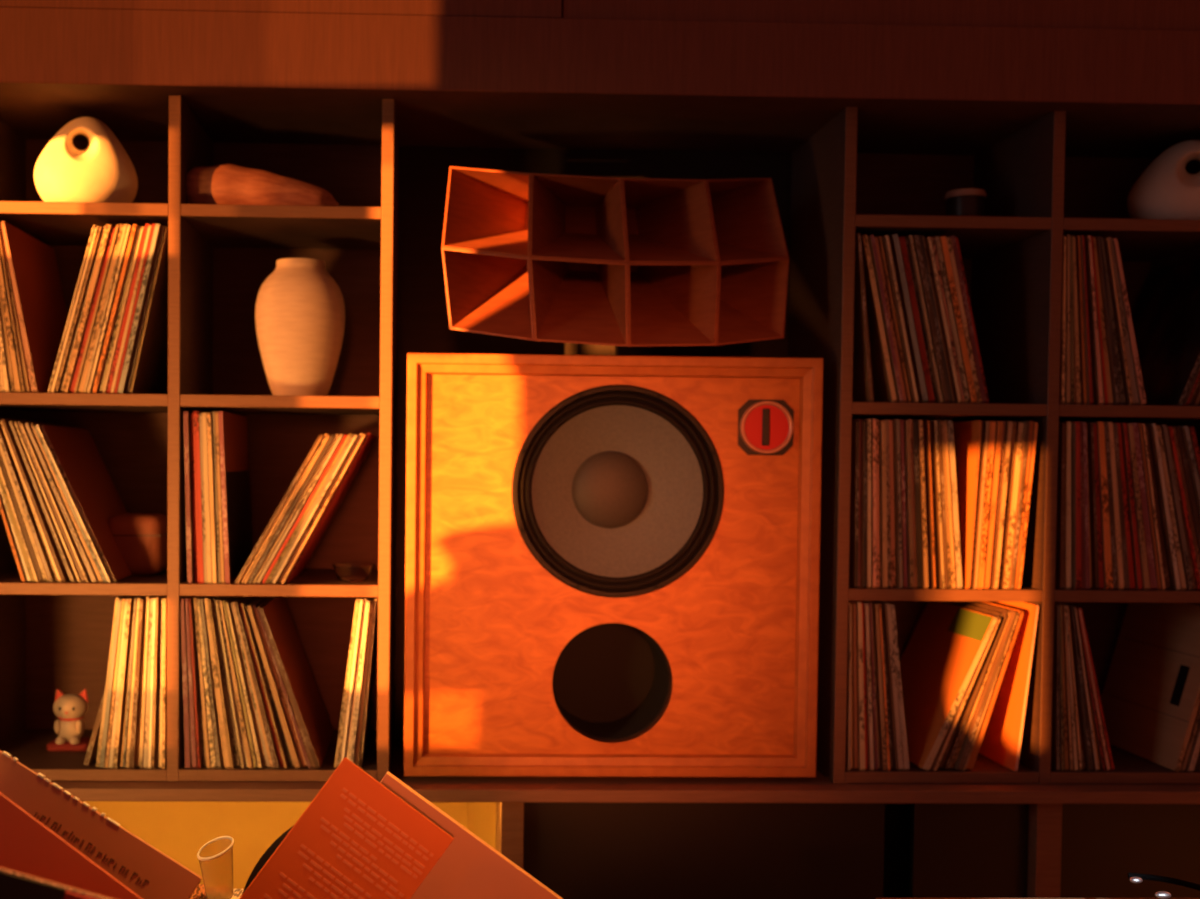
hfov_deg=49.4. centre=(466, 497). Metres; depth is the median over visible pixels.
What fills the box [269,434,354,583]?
record sleeve
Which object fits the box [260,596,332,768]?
record sleeve
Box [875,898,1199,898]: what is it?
side table
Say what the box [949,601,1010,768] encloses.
record sleeve
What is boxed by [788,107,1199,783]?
shelving unit
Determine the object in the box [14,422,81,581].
record sleeve
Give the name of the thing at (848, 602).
record sleeve
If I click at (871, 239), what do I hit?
record sleeve
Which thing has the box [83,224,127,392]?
record sleeve
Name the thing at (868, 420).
record sleeve
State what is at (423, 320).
wall
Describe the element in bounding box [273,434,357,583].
record sleeve
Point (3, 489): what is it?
record sleeve
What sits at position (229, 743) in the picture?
record sleeve
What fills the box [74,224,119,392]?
record sleeve
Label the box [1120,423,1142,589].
record sleeve
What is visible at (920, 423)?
record sleeve
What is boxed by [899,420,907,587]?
record sleeve
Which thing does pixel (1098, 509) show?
record sleeve
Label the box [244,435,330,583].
record sleeve
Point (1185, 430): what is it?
record sleeve
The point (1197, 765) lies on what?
record sleeve
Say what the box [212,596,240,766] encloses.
record sleeve
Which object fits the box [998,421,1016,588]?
record sleeve
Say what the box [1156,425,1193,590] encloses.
record sleeve
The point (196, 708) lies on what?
record sleeve
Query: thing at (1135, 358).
record sleeve
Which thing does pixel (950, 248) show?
record sleeve
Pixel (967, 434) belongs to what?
record sleeve
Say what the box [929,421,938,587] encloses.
record sleeve
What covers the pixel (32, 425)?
record sleeve
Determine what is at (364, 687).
record sleeve
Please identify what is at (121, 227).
record sleeve
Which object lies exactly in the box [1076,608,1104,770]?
record sleeve
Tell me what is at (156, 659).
record sleeve
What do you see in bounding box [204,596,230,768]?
record sleeve
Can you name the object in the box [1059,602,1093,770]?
record sleeve
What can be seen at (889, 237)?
record sleeve
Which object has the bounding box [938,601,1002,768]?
record sleeve
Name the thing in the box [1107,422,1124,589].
record sleeve
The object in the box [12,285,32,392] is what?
record sleeve
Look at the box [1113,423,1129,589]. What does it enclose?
record sleeve
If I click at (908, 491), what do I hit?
record sleeve
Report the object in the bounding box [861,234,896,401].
record sleeve
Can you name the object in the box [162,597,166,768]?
record sleeve
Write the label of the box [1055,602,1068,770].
record sleeve
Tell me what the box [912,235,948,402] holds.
record sleeve
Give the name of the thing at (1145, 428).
record sleeve
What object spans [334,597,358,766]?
record sleeve
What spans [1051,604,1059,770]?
record sleeve
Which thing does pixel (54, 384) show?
record sleeve
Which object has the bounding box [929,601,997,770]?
record sleeve
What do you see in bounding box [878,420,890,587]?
record sleeve
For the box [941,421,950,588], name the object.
record sleeve
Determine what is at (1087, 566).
record sleeve
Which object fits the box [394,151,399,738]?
wall
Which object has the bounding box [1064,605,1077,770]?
record sleeve
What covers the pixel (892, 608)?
record sleeve
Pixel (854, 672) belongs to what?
record sleeve
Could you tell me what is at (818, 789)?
shelf
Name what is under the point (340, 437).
record sleeve
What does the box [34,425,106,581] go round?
record sleeve
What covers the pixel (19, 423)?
record sleeve
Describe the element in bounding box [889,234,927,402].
record sleeve
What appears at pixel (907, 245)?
record sleeve
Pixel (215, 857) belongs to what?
plastic cup
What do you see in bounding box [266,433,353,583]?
record sleeve
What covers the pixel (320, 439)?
record sleeve
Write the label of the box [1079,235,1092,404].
record sleeve
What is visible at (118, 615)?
record sleeve
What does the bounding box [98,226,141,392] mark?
record sleeve
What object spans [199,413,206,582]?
record sleeve
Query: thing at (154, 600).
record sleeve
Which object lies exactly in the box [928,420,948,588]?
record sleeve
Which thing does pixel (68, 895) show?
paper sleeve
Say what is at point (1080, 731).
record sleeve
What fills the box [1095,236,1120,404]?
record sleeve
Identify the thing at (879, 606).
record sleeve
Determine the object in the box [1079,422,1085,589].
record sleeve
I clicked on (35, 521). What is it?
record sleeve
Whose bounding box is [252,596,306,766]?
record sleeve
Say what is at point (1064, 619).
record sleeve
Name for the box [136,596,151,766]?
record sleeve
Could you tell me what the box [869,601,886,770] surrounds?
record sleeve
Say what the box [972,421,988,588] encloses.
record sleeve
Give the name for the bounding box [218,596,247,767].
record sleeve
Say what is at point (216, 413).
record sleeve
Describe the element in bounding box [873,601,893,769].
record sleeve
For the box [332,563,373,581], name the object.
glass dish
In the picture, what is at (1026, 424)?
record sleeve
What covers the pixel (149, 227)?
record sleeve
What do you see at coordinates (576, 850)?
base cabinet
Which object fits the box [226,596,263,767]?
record sleeve
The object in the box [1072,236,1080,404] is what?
record sleeve
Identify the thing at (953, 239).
record sleeve
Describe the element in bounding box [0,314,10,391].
record sleeve
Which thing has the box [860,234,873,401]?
record sleeve
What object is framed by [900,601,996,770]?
record sleeve
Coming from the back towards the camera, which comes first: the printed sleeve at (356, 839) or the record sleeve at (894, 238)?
the record sleeve at (894, 238)
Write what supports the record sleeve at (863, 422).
on the shelving unit at (1012, 254)
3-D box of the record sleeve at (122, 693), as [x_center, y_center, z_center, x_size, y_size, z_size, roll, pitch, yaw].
[-0.636,0.337,2.523,0.033,0.314,0.314,1,2,-2]
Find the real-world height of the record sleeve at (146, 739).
0.314 m
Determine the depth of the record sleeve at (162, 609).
2.38 m
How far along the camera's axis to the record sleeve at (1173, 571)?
2.42 m
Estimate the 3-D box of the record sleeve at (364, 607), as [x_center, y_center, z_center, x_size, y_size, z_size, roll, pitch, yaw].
[-0.210,0.340,2.545,0.038,0.314,0.314,1,2,-2]
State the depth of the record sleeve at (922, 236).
2.40 m
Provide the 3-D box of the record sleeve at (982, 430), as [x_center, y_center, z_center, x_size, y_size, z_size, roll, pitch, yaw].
[0.948,0.009,2.568,0.022,0.314,0.314,1,2,-2]
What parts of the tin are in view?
lid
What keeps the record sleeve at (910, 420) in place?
on the shelving unit at (1012, 254)
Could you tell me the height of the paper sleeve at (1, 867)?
0.385 m
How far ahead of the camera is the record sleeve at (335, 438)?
2.37 m
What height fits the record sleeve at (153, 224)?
0.309 m
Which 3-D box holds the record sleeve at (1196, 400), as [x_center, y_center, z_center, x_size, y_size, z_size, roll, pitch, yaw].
[1.415,-0.323,2.567,0.118,0.296,0.314,1,2,-2]
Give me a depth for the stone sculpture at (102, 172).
2.38 m
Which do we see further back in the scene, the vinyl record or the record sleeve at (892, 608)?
the record sleeve at (892, 608)
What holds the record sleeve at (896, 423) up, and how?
on the shelving unit at (1012, 254)
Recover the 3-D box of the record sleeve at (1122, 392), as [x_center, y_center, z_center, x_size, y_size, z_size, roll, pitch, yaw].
[1.201,-0.333,2.566,0.057,0.312,0.314,1,2,-2]
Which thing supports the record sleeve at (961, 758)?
on the shelving unit at (1012, 254)
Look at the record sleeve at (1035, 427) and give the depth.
2.41 m
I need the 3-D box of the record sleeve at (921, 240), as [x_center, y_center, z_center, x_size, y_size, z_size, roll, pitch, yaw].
[0.864,-0.335,2.548,0.072,0.309,0.314,1,2,-2]
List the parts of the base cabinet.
door, panel, door, door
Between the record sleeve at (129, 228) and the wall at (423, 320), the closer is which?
the record sleeve at (129, 228)
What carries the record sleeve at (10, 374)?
on the shelving unit at (54, 635)
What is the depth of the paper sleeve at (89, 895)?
1.24 m
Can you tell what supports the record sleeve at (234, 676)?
on the shelving unit at (54, 635)
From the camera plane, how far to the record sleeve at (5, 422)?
2.36 m
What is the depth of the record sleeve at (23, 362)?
2.35 m
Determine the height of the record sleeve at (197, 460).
0.316 m
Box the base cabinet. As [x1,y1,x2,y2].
[82,801,1199,898]
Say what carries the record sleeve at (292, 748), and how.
on the shelving unit at (54, 635)
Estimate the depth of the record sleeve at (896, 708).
2.41 m
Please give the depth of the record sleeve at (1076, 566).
2.41 m
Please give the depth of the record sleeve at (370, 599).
2.38 m
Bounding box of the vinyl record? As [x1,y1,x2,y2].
[242,825,293,894]
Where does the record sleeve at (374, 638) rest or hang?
on the shelving unit at (54, 635)
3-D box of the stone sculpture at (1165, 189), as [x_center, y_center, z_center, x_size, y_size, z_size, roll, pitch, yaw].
[1.401,-0.606,2.517,0.208,0.175,0.164,1,2,17]
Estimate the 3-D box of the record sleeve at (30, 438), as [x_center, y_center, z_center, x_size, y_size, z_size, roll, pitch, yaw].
[-0.752,0.005,2.525,0.127,0.291,0.314,1,2,-2]
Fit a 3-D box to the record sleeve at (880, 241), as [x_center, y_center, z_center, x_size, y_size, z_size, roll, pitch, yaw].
[0.792,-0.335,2.559,0.068,0.309,0.314,1,2,-2]
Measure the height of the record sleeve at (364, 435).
0.277 m
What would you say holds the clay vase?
on the shelving unit at (54, 635)
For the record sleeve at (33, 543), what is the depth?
2.36 m
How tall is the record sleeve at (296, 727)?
0.298 m
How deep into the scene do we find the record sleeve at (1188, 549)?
2.42 m
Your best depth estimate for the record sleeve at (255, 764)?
2.38 m
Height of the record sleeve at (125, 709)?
0.313 m
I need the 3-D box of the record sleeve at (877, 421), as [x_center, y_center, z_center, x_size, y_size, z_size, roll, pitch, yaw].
[0.760,0.008,2.563,0.008,0.314,0.314,-1,2,-2]
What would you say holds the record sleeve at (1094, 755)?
on the shelving unit at (1012, 254)
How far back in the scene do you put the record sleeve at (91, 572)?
2.35 m
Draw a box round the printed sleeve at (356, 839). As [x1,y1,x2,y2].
[240,757,453,898]
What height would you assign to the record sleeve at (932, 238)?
0.307 m
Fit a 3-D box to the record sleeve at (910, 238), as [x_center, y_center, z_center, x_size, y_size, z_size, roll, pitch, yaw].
[0.847,-0.335,2.550,0.069,0.310,0.314,1,2,-2]
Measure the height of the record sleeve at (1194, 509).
0.309 m
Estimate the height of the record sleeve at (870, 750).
0.314 m
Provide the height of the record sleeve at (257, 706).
0.308 m
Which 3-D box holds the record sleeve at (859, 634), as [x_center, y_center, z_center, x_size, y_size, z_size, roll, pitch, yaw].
[0.731,0.348,2.564,0.010,0.316,0.314,-1,2,-2]
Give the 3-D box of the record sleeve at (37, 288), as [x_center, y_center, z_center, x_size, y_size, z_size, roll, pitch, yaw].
[-0.817,-0.351,2.503,0.066,0.310,0.314,1,2,-2]
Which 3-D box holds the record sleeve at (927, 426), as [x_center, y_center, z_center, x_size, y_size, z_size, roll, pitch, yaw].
[0.860,0.009,2.559,0.022,0.313,0.314,1,2,-2]
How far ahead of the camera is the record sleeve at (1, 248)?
2.35 m
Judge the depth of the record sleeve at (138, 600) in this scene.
2.37 m
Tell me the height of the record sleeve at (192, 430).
0.312 m
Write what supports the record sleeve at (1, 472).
on the shelving unit at (54, 635)
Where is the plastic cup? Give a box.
[197,836,233,898]
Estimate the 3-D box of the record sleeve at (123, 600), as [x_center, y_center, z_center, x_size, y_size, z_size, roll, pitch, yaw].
[-0.650,0.337,2.525,0.035,0.313,0.314,1,2,-2]
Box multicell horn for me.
[442,166,788,355]
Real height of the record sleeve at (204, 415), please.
0.313 m
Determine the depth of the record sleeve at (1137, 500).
2.41 m
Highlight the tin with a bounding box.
[944,188,986,215]
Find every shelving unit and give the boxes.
[0,95,398,781]
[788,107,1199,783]
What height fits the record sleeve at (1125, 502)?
0.314 m
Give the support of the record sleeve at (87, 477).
on the shelving unit at (54, 635)
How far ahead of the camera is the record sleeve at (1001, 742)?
2.46 m
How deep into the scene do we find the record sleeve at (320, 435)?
2.37 m
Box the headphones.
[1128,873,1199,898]
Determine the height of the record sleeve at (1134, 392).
0.312 m
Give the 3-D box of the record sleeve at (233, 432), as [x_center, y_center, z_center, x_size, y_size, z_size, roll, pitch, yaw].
[-0.448,-0.004,2.518,0.023,0.316,0.314,1,2,-2]
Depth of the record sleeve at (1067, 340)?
2.40 m
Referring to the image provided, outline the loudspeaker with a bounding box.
[404,353,822,777]
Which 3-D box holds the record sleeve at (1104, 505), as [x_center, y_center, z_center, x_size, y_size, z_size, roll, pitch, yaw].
[1.189,0.011,2.570,0.036,0.315,0.314,1,2,-2]
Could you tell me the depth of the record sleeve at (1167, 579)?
2.43 m
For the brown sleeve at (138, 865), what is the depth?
1.43 m
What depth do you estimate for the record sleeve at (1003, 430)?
2.41 m
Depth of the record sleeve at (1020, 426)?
2.41 m
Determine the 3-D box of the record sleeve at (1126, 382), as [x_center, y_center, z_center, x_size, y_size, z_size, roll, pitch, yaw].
[1.210,-0.331,2.558,0.056,0.309,0.314,1,2,-2]
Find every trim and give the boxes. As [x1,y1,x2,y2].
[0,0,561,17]
[0,7,1199,157]
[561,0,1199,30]
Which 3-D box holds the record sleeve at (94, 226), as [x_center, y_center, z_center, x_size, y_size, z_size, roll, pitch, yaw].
[-0.723,-0.348,2.503,0.086,0.306,0.314,1,2,-2]
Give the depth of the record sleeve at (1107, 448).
2.41 m
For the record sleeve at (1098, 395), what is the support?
on the shelving unit at (1012, 254)
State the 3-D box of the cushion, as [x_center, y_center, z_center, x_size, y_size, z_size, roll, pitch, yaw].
[-0.776,0.484,2.534,0.080,0.016,0.068,1,2,-2]
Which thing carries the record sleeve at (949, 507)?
on the shelving unit at (1012, 254)
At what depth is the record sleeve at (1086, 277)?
2.42 m
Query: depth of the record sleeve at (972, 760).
2.42 m
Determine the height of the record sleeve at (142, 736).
0.313 m
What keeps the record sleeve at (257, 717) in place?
on the shelving unit at (54, 635)
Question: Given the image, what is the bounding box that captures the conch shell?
[186,164,338,205]
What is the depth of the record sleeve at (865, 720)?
2.42 m
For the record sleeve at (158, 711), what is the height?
0.314 m
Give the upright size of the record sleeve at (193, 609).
0.314 m
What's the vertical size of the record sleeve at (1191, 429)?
0.308 m
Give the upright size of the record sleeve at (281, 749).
0.305 m
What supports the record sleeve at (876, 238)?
on the shelving unit at (1012, 254)
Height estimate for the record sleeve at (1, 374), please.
0.312 m
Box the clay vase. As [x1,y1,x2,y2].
[255,258,344,395]
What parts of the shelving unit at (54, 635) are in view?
shelf, shelf, shelf, panel, shelf, shelf, shelf, panel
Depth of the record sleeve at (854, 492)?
2.40 m
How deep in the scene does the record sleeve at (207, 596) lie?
2.39 m
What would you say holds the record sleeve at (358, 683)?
on the shelving unit at (54, 635)
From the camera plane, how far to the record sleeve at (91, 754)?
2.38 m
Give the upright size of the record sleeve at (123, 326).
0.310 m
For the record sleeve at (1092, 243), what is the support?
on the shelving unit at (1012, 254)
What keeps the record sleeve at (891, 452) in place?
on the shelving unit at (1012, 254)
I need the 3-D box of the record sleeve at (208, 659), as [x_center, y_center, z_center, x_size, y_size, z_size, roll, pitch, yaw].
[-0.475,0.339,2.530,0.039,0.313,0.314,1,2,-2]
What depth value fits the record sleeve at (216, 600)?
2.38 m
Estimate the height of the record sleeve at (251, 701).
0.307 m
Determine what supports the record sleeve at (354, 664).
on the shelving unit at (54, 635)
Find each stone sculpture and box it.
[34,117,137,202]
[1127,140,1199,219]
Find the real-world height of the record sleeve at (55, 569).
0.295 m
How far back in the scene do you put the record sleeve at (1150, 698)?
2.56 m
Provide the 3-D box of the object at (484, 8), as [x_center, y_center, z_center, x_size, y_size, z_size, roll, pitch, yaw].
[-0.895,-0.951,2.494,2.117,0.160,0.450,1,2,-2]
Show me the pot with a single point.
(141, 538)
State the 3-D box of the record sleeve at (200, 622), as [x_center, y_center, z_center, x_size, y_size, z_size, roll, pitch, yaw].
[-0.483,0.339,2.532,0.038,0.313,0.314,1,2,-2]
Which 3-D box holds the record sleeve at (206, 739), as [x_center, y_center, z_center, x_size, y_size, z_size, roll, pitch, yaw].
[-0.490,0.338,2.529,0.032,0.315,0.314,1,2,-2]
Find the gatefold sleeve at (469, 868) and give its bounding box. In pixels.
[380,771,562,898]
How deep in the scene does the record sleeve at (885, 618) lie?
2.41 m
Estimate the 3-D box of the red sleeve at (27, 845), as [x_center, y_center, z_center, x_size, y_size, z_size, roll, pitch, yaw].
[-0.551,0.455,1.325,0.431,0.429,0.083,1,2,7]
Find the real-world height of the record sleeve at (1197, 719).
0.303 m
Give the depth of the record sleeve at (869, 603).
2.41 m
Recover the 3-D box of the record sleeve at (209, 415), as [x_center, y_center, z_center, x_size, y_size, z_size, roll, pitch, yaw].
[-0.471,-0.003,2.518,0.019,0.313,0.314,1,2,-2]
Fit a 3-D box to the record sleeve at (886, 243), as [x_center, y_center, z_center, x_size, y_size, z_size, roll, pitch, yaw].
[0.800,-0.335,2.544,0.068,0.308,0.314,1,2,-2]
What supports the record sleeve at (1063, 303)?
on the shelving unit at (1012, 254)
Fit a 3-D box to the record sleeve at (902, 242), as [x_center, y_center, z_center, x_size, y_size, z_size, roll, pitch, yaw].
[0.831,-0.335,2.555,0.074,0.308,0.314,1,2,-2]
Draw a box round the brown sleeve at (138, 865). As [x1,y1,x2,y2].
[0,750,201,898]
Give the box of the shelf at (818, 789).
[51,739,1199,803]
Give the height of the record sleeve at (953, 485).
0.314 m
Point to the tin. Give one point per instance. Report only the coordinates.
(967, 201)
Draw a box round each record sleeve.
[0,221,30,392]
[0,236,26,392]
[0,252,22,392]
[0,287,15,391]
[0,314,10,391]
[0,356,4,391]
[0,418,48,581]
[0,418,54,581]
[0,419,57,580]
[0,454,43,581]
[0,465,38,581]
[0,474,34,581]
[0,486,30,581]
[0,494,27,581]
[1,221,67,392]
[1,421,60,581]
[2,419,68,582]
[9,421,70,581]
[9,421,76,581]
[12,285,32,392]
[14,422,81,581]
[17,422,85,581]
[21,424,89,582]
[25,423,97,582]
[30,423,102,581]
[30,438,91,581]
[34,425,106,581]
[35,476,76,579]
[36,424,111,582]
[41,425,132,581]
[48,225,95,392]
[51,226,98,392]
[55,227,102,392]
[60,226,104,392]
[62,224,111,392]
[70,226,115,392]
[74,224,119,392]
[78,224,124,392]
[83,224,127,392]
[83,689,104,765]
[87,225,131,392]
[93,224,137,392]
[96,595,127,766]
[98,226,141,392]
[99,595,129,767]
[103,227,144,393]
[105,595,132,767]
[107,223,150,393]
[109,595,134,767]
[111,225,150,393]
[113,595,136,768]
[114,223,155,393]
[118,223,162,393]
[120,596,138,766]
[122,596,140,767]
[126,226,165,393]
[126,596,145,767]
[129,597,145,768]
[130,227,168,393]
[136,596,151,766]
[139,596,153,767]
[143,596,157,767]
[148,598,155,768]
[152,596,161,767]
[156,596,166,766]
[159,597,165,766]
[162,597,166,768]
[180,596,191,767]
[183,411,194,582]
[185,596,197,767]
[189,596,201,767]
[190,413,197,582]
[192,596,205,766]
[193,411,204,582]
[194,596,210,768]
[197,596,216,767]
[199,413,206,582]
[201,596,221,767]
[202,413,212,582]
[204,596,223,766]
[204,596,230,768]
[207,413,217,583]
[209,597,234,768]
[212,411,220,582]
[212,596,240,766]
[215,412,224,582]
[215,596,244,768]
[218,411,251,583]
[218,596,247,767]
[219,596,253,768]
[223,596,257,768]
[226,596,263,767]
[230,596,266,766]
[232,597,269,767]
[233,596,272,768]
[234,434,321,583]
[234,596,279,768]
[237,435,323,583]
[239,596,283,767]
[240,433,329,582]
[242,596,287,768]
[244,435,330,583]
[245,596,292,766]
[247,596,301,768]
[248,434,334,583]
[252,434,338,583]
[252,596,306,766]
[257,434,343,583]
[257,608,310,768]
[258,596,314,768]
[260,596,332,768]
[262,434,347,583]
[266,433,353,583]
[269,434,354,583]
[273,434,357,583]
[278,433,362,582]
[281,434,365,583]
[286,433,376,582]
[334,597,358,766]
[337,597,360,766]
[340,597,364,762]
[346,597,367,758]
[349,597,369,760]
[351,597,372,762]
[355,597,375,765]
[359,597,377,766]
[845,604,850,770]
[848,600,864,770]
[848,601,857,768]
[848,602,852,768]
[849,419,858,587]
[852,233,872,401]
[852,419,860,587]
[859,601,867,769]
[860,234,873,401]
[860,420,866,587]
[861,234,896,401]
[861,419,870,587]
[862,601,877,770]
[863,602,873,770]
[867,601,879,768]
[868,235,903,402]
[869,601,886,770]
[870,601,889,770]
[871,419,875,587]
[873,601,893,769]
[874,237,906,402]
[876,420,879,587]
[877,236,910,402]
[877,601,898,769]
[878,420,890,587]
[878,601,903,769]
[879,421,887,587]
[882,235,917,402]
[882,601,909,769]
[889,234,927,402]
[889,237,919,402]
[889,420,895,587]
[890,419,902,587]
[898,236,934,402]
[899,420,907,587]
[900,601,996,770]
[903,419,916,587]
[904,237,936,402]
[904,420,913,588]
[907,235,942,402]
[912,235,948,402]
[912,420,922,588]
[917,420,928,588]
[918,235,952,402]
[922,236,954,402]
[922,421,930,587]
[924,421,935,588]
[925,237,960,402]
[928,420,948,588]
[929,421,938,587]
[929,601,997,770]
[930,420,944,588]
[931,237,964,402]
[932,617,1000,770]
[934,236,969,402]
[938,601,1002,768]
[939,236,976,402]
[941,420,955,588]
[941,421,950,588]
[943,601,1007,769]
[946,237,981,402]
[947,420,961,588]
[949,236,985,402]
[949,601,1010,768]
[953,420,981,588]
[954,601,1017,770]
[955,237,988,403]
[962,613,1018,770]
[966,601,1023,770]
[969,421,983,588]
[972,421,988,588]
[976,421,995,588]
[979,601,1038,770]
[983,421,1002,588]
[989,421,1004,588]
[991,421,1012,588]
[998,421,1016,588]
[1001,422,1023,588]
[1008,422,1029,588]
[1013,421,1033,588]
[1016,422,1037,588]
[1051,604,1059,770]
[1055,423,1066,588]
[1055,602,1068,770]
[1056,602,1081,770]
[1056,604,1064,771]
[1057,602,1084,769]
[1059,236,1065,403]
[1059,421,1070,588]
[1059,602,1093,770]
[1062,604,1072,770]
[1063,234,1069,403]
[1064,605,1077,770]
[1069,235,1074,404]
[1071,421,1081,589]
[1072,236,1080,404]
[1073,338,1075,404]
[1073,606,1099,769]
[1074,606,1113,769]
[1074,607,1097,770]
[1075,235,1086,404]
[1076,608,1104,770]
[1078,608,1109,770]
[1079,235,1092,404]
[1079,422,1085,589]
[1082,422,1091,588]
[1083,423,1089,589]
[1084,235,1102,404]
[1086,277,1094,404]
[1086,421,1112,589]
[1087,423,1098,588]
[1090,236,1107,404]
[1093,236,1112,404]
[1093,423,1103,589]
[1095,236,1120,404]
[1095,298,1103,404]
[1101,237,1125,404]
[1101,602,1199,771]
[1103,422,1117,589]
[1104,237,1138,404]
[1104,238,1132,404]
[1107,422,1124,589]
[1112,238,1146,404]
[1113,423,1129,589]
[1116,423,1134,589]
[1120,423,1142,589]
[1126,423,1156,589]
[1127,423,1149,589]
[1137,423,1160,589]
[1141,423,1164,589]
[1144,424,1180,590]
[1145,425,1170,589]
[1145,428,1165,589]
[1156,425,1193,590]
[1157,426,1185,589]
[1166,425,1195,589]
[1168,426,1199,589]
[1171,426,1199,552]
[1172,426,1199,576]
[1180,426,1199,516]
[1180,704,1199,770]
[1181,364,1199,405]
[1185,603,1199,771]
[1187,378,1199,405]
[1188,426,1199,479]
[1190,384,1199,405]
[1193,603,1199,771]
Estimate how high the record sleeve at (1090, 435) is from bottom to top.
0.313 m
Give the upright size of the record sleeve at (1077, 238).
0.315 m
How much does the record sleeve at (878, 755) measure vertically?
0.314 m
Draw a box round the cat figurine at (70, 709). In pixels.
[46,688,90,751]
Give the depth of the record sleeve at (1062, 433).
2.42 m
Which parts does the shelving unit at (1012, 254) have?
panel, shelf, shelf, shelf, panel, shelf, shelf, shelf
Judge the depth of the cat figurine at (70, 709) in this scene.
2.51 m
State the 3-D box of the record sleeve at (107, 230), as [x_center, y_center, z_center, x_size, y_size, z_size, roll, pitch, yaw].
[-0.697,-0.348,2.506,0.089,0.308,0.314,1,2,-2]
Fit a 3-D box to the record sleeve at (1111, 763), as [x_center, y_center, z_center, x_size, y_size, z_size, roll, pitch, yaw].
[1.181,0.357,2.585,0.073,0.308,0.314,1,2,-2]
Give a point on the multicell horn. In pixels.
(633, 266)
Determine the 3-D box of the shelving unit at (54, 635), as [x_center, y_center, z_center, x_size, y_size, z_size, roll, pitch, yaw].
[-0.540,-0.109,2.534,0.794,1.251,0.360,1,2,-2]
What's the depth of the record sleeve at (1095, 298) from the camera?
2.41 m
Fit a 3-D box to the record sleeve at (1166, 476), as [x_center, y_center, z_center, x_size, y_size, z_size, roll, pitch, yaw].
[1.314,0.016,2.572,0.065,0.308,0.314,1,2,-2]
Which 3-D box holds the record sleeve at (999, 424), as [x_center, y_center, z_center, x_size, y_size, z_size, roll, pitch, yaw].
[0.977,0.010,2.562,0.028,0.314,0.314,1,2,-2]
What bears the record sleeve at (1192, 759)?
on the shelving unit at (1012, 254)
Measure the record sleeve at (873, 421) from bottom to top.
0.316 m
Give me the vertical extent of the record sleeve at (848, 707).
0.312 m
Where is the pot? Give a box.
[108,513,167,574]
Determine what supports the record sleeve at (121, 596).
on the shelving unit at (54, 635)
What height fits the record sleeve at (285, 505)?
0.278 m
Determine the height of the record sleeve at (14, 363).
0.313 m
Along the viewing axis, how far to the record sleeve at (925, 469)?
2.41 m
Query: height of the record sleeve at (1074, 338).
0.315 m
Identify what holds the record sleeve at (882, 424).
on the shelving unit at (1012, 254)
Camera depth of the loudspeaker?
2.41 m
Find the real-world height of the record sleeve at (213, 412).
0.316 m
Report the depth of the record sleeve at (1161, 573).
2.41 m
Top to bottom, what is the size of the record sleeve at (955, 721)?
0.290 m
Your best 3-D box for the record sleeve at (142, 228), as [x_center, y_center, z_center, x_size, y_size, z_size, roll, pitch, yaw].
[-0.631,-0.347,2.513,0.074,0.305,0.314,1,2,-2]
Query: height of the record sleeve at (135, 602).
0.314 m
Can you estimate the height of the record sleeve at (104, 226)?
0.306 m
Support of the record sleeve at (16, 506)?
on the shelving unit at (54, 635)
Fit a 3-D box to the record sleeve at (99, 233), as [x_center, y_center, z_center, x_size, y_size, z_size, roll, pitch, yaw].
[-0.712,-0.346,2.506,0.084,0.303,0.314,1,2,-2]
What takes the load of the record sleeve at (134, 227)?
on the shelving unit at (54, 635)
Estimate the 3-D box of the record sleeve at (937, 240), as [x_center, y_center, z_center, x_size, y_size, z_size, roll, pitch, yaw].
[0.895,-0.334,2.549,0.073,0.308,0.314,1,2,-2]
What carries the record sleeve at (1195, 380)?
on the shelving unit at (1012, 254)
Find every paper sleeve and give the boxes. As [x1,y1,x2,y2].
[0,866,114,898]
[0,868,106,898]
[64,891,92,898]
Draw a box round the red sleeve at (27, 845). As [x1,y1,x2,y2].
[0,792,141,898]
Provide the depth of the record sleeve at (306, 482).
2.37 m
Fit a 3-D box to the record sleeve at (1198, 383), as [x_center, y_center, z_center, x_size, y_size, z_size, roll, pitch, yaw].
[1.408,-0.322,2.577,0.118,0.294,0.314,1,2,-2]
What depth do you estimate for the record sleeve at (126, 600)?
2.37 m
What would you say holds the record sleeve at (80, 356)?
on the shelving unit at (54, 635)
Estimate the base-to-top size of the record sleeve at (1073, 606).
0.309 m
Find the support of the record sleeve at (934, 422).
on the shelving unit at (1012, 254)
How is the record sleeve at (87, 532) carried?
on the shelving unit at (54, 635)
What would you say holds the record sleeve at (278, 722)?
on the shelving unit at (54, 635)
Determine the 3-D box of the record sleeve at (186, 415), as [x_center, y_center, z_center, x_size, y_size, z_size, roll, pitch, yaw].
[-0.514,-0.004,2.518,0.009,0.315,0.314,-1,2,-2]
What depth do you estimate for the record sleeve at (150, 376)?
2.43 m
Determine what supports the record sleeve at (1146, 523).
on the shelving unit at (1012, 254)
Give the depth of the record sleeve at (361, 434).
2.38 m
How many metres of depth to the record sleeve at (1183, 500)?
2.42 m
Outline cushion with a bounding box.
[46,737,90,751]
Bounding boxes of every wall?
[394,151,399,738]
[395,146,790,739]

